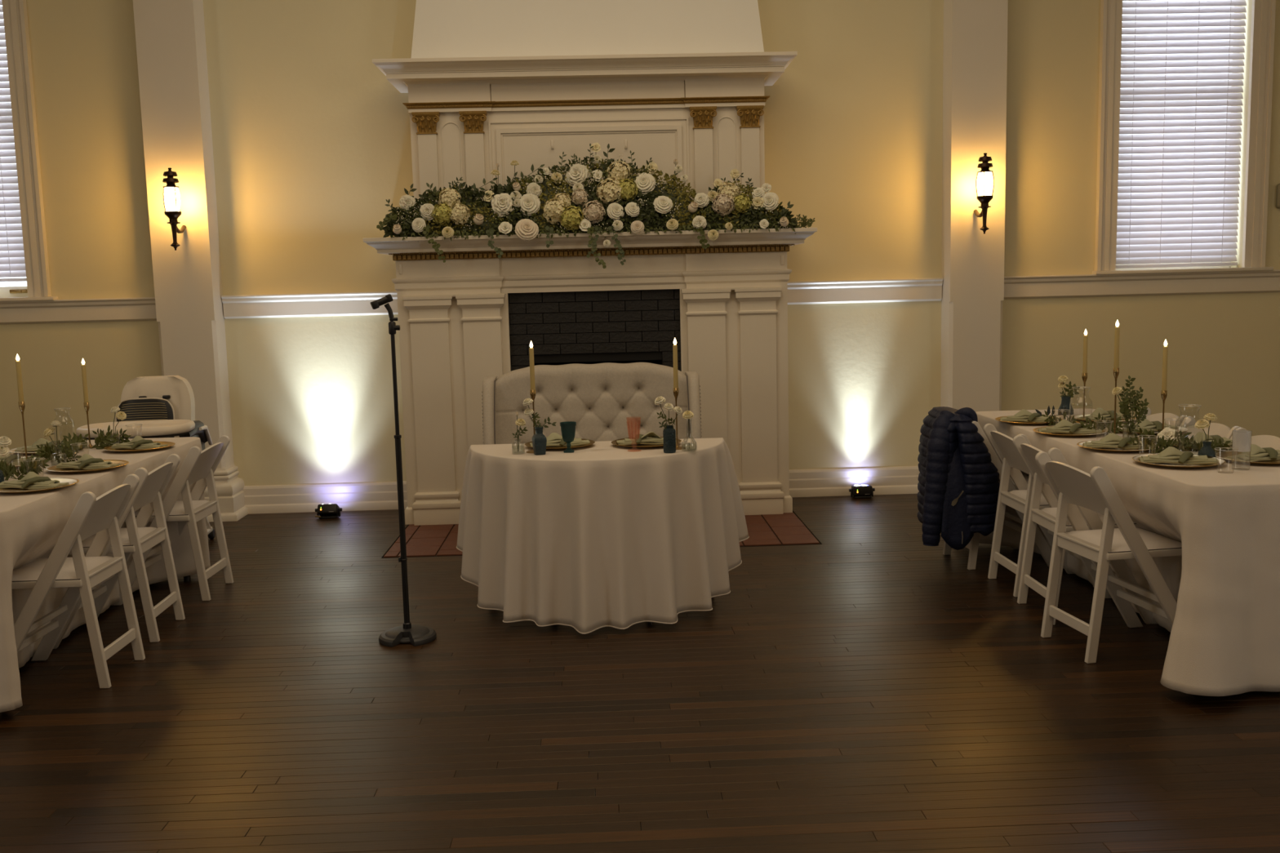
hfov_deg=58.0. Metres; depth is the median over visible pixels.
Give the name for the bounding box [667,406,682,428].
flower
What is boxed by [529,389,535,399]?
candle cup
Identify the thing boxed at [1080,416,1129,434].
greenery sprig
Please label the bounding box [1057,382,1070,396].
flower
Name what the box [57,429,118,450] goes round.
greenery sprig
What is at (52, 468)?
charger plate
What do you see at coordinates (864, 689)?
floor
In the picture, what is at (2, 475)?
glass vase
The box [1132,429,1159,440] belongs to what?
greenery sprig
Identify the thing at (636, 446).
charger plate
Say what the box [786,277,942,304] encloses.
trim
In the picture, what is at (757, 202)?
flower
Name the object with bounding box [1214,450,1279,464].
charger plate
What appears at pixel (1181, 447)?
greenery sprig
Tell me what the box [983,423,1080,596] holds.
folding chair
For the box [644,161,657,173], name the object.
flower
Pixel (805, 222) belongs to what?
greenery sprig
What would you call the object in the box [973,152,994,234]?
wall lantern
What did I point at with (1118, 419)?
greenery sprig
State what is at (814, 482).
baseboard
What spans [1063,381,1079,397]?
leafy sprig
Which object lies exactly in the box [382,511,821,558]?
hearth
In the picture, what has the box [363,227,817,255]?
mantel shelf
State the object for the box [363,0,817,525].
fireplace mantel
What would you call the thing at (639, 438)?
folded napkin
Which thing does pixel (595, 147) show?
flower
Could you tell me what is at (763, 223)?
flower
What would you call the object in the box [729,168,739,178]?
flower
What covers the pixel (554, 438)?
folded napkin
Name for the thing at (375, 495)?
baseboard
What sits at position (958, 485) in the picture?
puffer jacket
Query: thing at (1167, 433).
peony
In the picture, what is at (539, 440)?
glass vase
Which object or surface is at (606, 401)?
settee
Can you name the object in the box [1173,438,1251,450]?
charger plate
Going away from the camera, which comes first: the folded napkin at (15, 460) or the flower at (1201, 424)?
the flower at (1201, 424)
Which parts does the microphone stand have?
clutch knob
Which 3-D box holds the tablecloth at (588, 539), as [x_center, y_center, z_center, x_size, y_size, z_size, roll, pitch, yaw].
[-0.169,0.476,5.293,1.426,0.738,0.784,-2,7,-2]
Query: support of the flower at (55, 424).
in the glass vase
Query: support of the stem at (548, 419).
in the glass vase at (539, 440)
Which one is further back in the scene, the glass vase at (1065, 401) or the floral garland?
the floral garland
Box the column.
[133,0,248,521]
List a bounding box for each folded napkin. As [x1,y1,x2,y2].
[0,454,41,465]
[0,471,69,489]
[14,438,64,452]
[54,453,119,469]
[110,435,168,449]
[529,432,590,448]
[616,431,663,445]
[1000,408,1057,422]
[1038,419,1102,434]
[1076,408,1132,420]
[1082,432,1151,448]
[1122,417,1178,434]
[1138,446,1218,464]
[1176,431,1232,449]
[1223,444,1279,463]
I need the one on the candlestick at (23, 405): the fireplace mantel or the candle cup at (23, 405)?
the candle cup at (23, 405)
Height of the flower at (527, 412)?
0.189 m
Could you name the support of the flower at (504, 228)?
on the floral garland
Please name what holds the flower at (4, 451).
in the glass vase at (2, 475)
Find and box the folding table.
[183,575,191,582]
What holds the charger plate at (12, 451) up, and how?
on the tablecloth at (32, 524)
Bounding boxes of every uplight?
[315,503,342,519]
[848,484,875,498]
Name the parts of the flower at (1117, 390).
stem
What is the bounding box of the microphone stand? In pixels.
[370,293,436,647]
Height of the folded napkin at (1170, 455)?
0.058 m
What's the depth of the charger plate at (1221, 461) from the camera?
4.43 m
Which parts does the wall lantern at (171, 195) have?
lamp shade, arm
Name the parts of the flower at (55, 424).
stem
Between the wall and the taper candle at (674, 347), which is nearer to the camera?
the taper candle at (674, 347)
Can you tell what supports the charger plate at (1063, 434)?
on the tablecloth at (1224, 584)
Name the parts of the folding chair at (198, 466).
frame, seat frame, frame, leg, rail, backrest, leg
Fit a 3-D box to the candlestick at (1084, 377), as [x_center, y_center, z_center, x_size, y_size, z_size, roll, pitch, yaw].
[2.244,-0.146,5.827,0.082,0.250,0.082,-2,7,-2]
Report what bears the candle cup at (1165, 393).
on the candlestick at (1165, 393)
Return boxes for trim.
[0,297,156,324]
[221,291,398,319]
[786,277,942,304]
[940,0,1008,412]
[1004,269,1279,299]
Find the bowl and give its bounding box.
[560,421,576,442]
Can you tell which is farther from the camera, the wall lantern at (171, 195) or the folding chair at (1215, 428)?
the wall lantern at (171, 195)
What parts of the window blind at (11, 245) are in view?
lift cord, rail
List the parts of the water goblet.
stem and foot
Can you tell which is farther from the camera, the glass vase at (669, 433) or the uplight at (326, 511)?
the uplight at (326, 511)
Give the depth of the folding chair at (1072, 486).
4.54 m
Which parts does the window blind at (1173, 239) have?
lift cord, lift cord, rail, lift cord, lift cord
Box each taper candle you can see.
[15,354,24,405]
[81,358,88,405]
[528,341,535,393]
[672,337,678,391]
[1082,329,1087,376]
[1113,320,1119,372]
[1161,339,1168,394]
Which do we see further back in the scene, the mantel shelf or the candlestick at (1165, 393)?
the mantel shelf
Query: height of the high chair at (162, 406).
1.035 m
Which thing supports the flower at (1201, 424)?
in the glass vase at (1206, 450)
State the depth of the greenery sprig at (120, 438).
5.86 m
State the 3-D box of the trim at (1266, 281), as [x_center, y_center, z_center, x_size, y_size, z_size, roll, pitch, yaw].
[4.088,-1.007,8.057,3.260,0.158,0.058,-2,7,-2]
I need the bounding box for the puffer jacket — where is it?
[916,406,999,550]
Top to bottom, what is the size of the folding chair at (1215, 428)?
0.780 m
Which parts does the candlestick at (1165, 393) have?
stem and foot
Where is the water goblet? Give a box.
[560,421,576,453]
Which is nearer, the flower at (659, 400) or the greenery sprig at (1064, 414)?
the flower at (659, 400)
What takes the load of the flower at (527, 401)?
in the glass vase at (539, 440)
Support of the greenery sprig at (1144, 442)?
on the tablecloth at (1224, 584)
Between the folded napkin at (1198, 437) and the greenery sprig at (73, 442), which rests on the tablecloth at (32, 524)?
the greenery sprig at (73, 442)
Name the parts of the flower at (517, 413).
stem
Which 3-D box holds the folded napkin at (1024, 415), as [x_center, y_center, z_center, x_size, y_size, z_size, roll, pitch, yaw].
[1.981,-0.056,5.879,0.276,0.058,0.118,1,7,17]
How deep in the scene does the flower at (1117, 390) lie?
5.08 m
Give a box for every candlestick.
[18,401,27,459]
[82,402,95,448]
[525,389,535,453]
[673,387,686,449]
[1075,373,1088,422]
[1112,368,1119,434]
[1155,390,1167,435]
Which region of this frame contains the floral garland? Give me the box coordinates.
[376,142,800,268]
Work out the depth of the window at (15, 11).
7.67 m
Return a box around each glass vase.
[0,469,4,483]
[531,426,546,455]
[662,425,675,453]
[1057,395,1073,415]
[1197,441,1216,457]
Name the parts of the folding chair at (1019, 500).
leg, backrest, rail, leg, frame, seat frame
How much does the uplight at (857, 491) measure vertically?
0.090 m
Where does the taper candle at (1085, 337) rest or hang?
on the candlestick at (1084, 377)
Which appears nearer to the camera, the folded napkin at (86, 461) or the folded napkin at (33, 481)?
the folded napkin at (33, 481)
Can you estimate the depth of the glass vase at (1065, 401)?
6.17 m
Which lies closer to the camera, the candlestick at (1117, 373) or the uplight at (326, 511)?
the candlestick at (1117, 373)
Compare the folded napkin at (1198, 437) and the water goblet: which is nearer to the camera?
the folded napkin at (1198, 437)
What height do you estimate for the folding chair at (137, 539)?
0.780 m
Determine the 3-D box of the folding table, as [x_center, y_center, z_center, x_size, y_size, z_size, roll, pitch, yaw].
[-2.662,0.574,5.140,0.747,0.752,2.090,-2,7,-2]
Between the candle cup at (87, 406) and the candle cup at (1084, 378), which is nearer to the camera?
the candle cup at (87, 406)
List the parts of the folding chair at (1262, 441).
frame, backrest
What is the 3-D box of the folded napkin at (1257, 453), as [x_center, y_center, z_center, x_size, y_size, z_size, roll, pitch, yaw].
[2.435,0.099,4.513,0.276,0.058,0.118,-4,7,-20]
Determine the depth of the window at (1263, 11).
7.93 m
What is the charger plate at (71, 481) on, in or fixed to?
on the tablecloth at (32, 524)
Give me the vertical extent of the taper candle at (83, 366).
0.239 m
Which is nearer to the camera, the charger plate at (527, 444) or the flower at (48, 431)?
the flower at (48, 431)
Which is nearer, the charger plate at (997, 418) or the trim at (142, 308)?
the charger plate at (997, 418)
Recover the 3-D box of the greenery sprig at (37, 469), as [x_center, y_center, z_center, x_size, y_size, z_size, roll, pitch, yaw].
[-2.600,0.181,4.788,0.272,0.110,0.138,0,7,10]
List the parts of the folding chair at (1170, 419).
frame, backrest, frame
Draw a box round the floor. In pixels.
[0,493,1279,852]
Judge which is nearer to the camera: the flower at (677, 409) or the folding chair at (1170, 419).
the flower at (677, 409)
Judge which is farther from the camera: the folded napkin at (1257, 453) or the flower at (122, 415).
the flower at (122, 415)
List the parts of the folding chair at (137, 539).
frame, seat frame, frame, leg, rail, backrest, leg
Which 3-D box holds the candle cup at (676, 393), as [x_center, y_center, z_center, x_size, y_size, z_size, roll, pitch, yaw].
[0.163,-0.152,5.223,0.026,0.046,0.024,-2,7,-2]
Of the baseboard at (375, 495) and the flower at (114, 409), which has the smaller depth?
the flower at (114, 409)
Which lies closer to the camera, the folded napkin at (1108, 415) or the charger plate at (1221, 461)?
the charger plate at (1221, 461)
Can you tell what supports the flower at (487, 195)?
on the floral garland
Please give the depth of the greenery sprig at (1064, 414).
5.76 m
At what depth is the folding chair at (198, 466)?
5.74 m
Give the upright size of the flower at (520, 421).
0.150 m
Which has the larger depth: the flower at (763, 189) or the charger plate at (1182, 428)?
the flower at (763, 189)
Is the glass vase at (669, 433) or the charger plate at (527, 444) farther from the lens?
the charger plate at (527, 444)
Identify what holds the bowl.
on the water goblet
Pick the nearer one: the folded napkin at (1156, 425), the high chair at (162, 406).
the folded napkin at (1156, 425)
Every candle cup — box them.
[18,401,25,410]
[84,402,89,410]
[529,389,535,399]
[673,387,679,396]
[1081,373,1087,381]
[1112,368,1119,377]
[1160,390,1167,399]
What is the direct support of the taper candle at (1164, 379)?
on the candlestick at (1165, 393)
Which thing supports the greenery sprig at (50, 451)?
on the tablecloth at (32, 524)
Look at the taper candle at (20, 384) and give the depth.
5.16 m
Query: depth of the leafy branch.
5.09 m
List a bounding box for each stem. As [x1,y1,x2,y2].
[542,417,556,427]
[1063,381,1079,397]
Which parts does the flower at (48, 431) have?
stem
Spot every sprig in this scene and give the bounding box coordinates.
[0,453,49,475]
[0,457,48,480]
[33,437,83,460]
[34,432,88,456]
[36,444,81,462]
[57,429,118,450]
[92,425,130,444]
[795,213,814,227]
[1035,405,1071,416]
[1041,409,1077,426]
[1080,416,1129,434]
[1089,413,1120,429]
[1126,436,1178,451]
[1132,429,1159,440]
[1133,427,1191,444]
[1143,434,1193,453]
[1174,434,1232,453]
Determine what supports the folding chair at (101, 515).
on the floor
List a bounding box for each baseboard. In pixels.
[242,480,407,514]
[789,466,919,497]
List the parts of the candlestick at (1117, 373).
stem and foot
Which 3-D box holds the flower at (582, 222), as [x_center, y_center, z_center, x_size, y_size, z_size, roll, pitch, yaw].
[-0.340,-1.248,7.145,0.079,0.081,0.021,-29,-5,-14]
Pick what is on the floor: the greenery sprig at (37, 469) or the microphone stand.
the microphone stand
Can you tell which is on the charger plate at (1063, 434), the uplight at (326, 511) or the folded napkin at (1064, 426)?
the folded napkin at (1064, 426)
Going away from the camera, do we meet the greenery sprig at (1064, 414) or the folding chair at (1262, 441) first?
the folding chair at (1262, 441)
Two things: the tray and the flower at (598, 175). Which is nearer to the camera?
the tray
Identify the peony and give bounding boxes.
[1156,427,1180,447]
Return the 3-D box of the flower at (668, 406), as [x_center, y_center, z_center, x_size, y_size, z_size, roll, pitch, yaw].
[0.127,-0.004,5.111,0.047,0.204,0.045,5,9,42]
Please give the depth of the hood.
7.35 m
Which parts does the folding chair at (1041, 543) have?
leg, leg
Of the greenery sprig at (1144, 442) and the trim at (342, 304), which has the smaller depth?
the greenery sprig at (1144, 442)
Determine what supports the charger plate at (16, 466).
on the tablecloth at (32, 524)
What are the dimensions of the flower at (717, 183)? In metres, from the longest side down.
0.065 x 0.061 x 0.017 m
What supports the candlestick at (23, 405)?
on the tablecloth at (32, 524)
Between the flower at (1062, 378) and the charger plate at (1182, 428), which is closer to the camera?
the charger plate at (1182, 428)
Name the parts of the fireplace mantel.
hook plate, arch moulding, crown cornice, gilt moulding, panel frame, panel frame, panel frame, architrave, arch moulding, hook plate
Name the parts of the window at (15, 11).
sash, sill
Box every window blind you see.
[0,0,26,281]
[1115,0,1246,268]
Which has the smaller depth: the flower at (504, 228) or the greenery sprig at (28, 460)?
the greenery sprig at (28, 460)
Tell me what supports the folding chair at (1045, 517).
on the floor
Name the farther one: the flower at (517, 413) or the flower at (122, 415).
the flower at (122, 415)
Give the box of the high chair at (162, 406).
[75,375,214,538]
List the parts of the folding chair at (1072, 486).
leg, backrest, rail, frame, leg, frame, seat frame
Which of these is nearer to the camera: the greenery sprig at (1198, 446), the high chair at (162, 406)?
the greenery sprig at (1198, 446)
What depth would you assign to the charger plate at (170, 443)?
5.63 m
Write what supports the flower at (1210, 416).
in the glass vase at (1206, 450)
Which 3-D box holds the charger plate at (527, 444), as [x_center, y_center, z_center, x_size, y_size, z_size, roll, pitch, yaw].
[-0.376,0.086,5.414,0.330,0.018,0.330,-2,7,-2]
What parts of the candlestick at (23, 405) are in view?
stem and foot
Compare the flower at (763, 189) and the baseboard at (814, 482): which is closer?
the flower at (763, 189)
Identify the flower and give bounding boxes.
[0,435,11,446]
[0,445,9,457]
[43,427,62,463]
[49,420,64,463]
[110,406,119,443]
[114,411,126,444]
[482,190,493,201]
[497,222,511,234]
[512,417,528,447]
[515,412,523,451]
[522,398,542,430]
[524,408,540,434]
[542,167,550,174]
[578,218,591,231]
[590,142,600,151]
[592,169,604,181]
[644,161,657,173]
[654,395,666,427]
[662,402,673,429]
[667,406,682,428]
[682,410,693,448]
[713,178,722,187]
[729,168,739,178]
[751,196,764,208]
[759,218,768,228]
[760,182,771,192]
[1057,375,1068,396]
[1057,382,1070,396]
[1111,386,1128,437]
[1194,419,1209,442]
[1203,413,1217,442]
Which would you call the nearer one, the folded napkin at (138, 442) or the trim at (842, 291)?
the folded napkin at (138, 442)
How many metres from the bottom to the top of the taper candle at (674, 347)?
0.244 m
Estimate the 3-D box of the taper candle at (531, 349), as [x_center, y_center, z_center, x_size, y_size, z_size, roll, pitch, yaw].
[-0.487,-0.268,5.206,0.022,0.239,0.022,-2,7,-2]
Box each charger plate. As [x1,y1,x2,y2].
[0,477,79,493]
[9,448,62,454]
[14,457,47,467]
[45,459,128,472]
[102,441,175,452]
[524,438,595,449]
[611,436,681,448]
[995,415,1062,424]
[1032,426,1107,436]
[1071,413,1136,422]
[1076,440,1159,452]
[1117,424,1188,435]
[1132,453,1225,467]
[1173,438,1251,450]
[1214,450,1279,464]
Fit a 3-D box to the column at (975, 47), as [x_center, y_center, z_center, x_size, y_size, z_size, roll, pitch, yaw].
[2.264,-1.856,7.776,0.539,4.700,0.285,-2,7,-2]
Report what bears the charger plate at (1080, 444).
on the tablecloth at (1224, 584)
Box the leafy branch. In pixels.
[1118,375,1148,433]
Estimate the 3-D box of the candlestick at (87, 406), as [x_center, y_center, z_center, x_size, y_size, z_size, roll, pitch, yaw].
[-2.770,-0.008,5.792,0.082,0.228,0.082,-2,7,-2]
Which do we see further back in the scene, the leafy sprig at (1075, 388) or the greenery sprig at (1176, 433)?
the leafy sprig at (1075, 388)
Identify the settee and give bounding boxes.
[481,362,701,444]
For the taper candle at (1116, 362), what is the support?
on the candlestick at (1117, 373)
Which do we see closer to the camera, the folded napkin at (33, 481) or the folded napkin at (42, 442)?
the folded napkin at (33, 481)
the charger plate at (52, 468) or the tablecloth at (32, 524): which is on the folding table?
the tablecloth at (32, 524)
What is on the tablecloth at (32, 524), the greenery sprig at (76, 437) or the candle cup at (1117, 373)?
the greenery sprig at (76, 437)
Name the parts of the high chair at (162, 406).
trim, leg, rail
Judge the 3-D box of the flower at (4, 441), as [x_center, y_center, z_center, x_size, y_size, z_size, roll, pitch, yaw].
[-2.565,0.130,4.649,0.070,0.182,0.054,-6,9,-35]
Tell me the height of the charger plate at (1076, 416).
0.018 m
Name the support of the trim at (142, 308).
attached to the wall
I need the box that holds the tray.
[75,419,195,438]
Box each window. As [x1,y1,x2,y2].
[0,0,57,301]
[1091,0,1275,275]
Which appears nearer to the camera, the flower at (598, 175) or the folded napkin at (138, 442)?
the folded napkin at (138, 442)
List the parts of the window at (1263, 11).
sash, sill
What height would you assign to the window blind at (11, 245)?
2.413 m
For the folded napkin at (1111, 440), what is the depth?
4.90 m
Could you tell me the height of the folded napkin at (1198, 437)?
0.058 m
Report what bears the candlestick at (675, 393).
on the tablecloth at (588, 539)
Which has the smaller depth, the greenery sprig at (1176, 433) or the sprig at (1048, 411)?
the greenery sprig at (1176, 433)
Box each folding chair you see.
[11,474,145,688]
[53,453,185,648]
[111,435,233,605]
[942,421,1051,569]
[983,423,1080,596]
[1013,435,1157,625]
[1035,451,1182,663]
[1137,407,1186,426]
[1179,416,1241,439]
[1230,427,1279,450]
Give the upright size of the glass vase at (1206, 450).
0.069 m
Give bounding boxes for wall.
[0,0,1279,485]
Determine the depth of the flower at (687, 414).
5.14 m
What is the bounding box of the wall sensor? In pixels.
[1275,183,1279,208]
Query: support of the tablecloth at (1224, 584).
on the folding table
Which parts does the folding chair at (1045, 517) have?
leg, backrest, rail, leg, frame, seat frame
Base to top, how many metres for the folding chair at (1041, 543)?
0.780 m
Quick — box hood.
[411,0,764,57]
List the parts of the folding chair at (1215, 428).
frame, backrest, frame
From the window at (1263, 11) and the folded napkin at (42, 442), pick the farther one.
the window at (1263, 11)
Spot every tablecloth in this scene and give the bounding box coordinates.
[0,436,210,712]
[456,437,749,634]
[975,408,1279,696]
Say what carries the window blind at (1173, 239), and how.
attached to the window at (1263, 11)
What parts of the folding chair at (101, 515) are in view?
seat frame, frame, leg, backrest, rail, leg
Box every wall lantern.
[162,167,186,250]
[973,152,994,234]
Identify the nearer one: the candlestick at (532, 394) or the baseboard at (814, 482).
the candlestick at (532, 394)
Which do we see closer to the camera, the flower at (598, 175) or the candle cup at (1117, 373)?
the candle cup at (1117, 373)
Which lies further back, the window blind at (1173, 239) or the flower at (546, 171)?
the window blind at (1173, 239)
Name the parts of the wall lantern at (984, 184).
arm, lamp shade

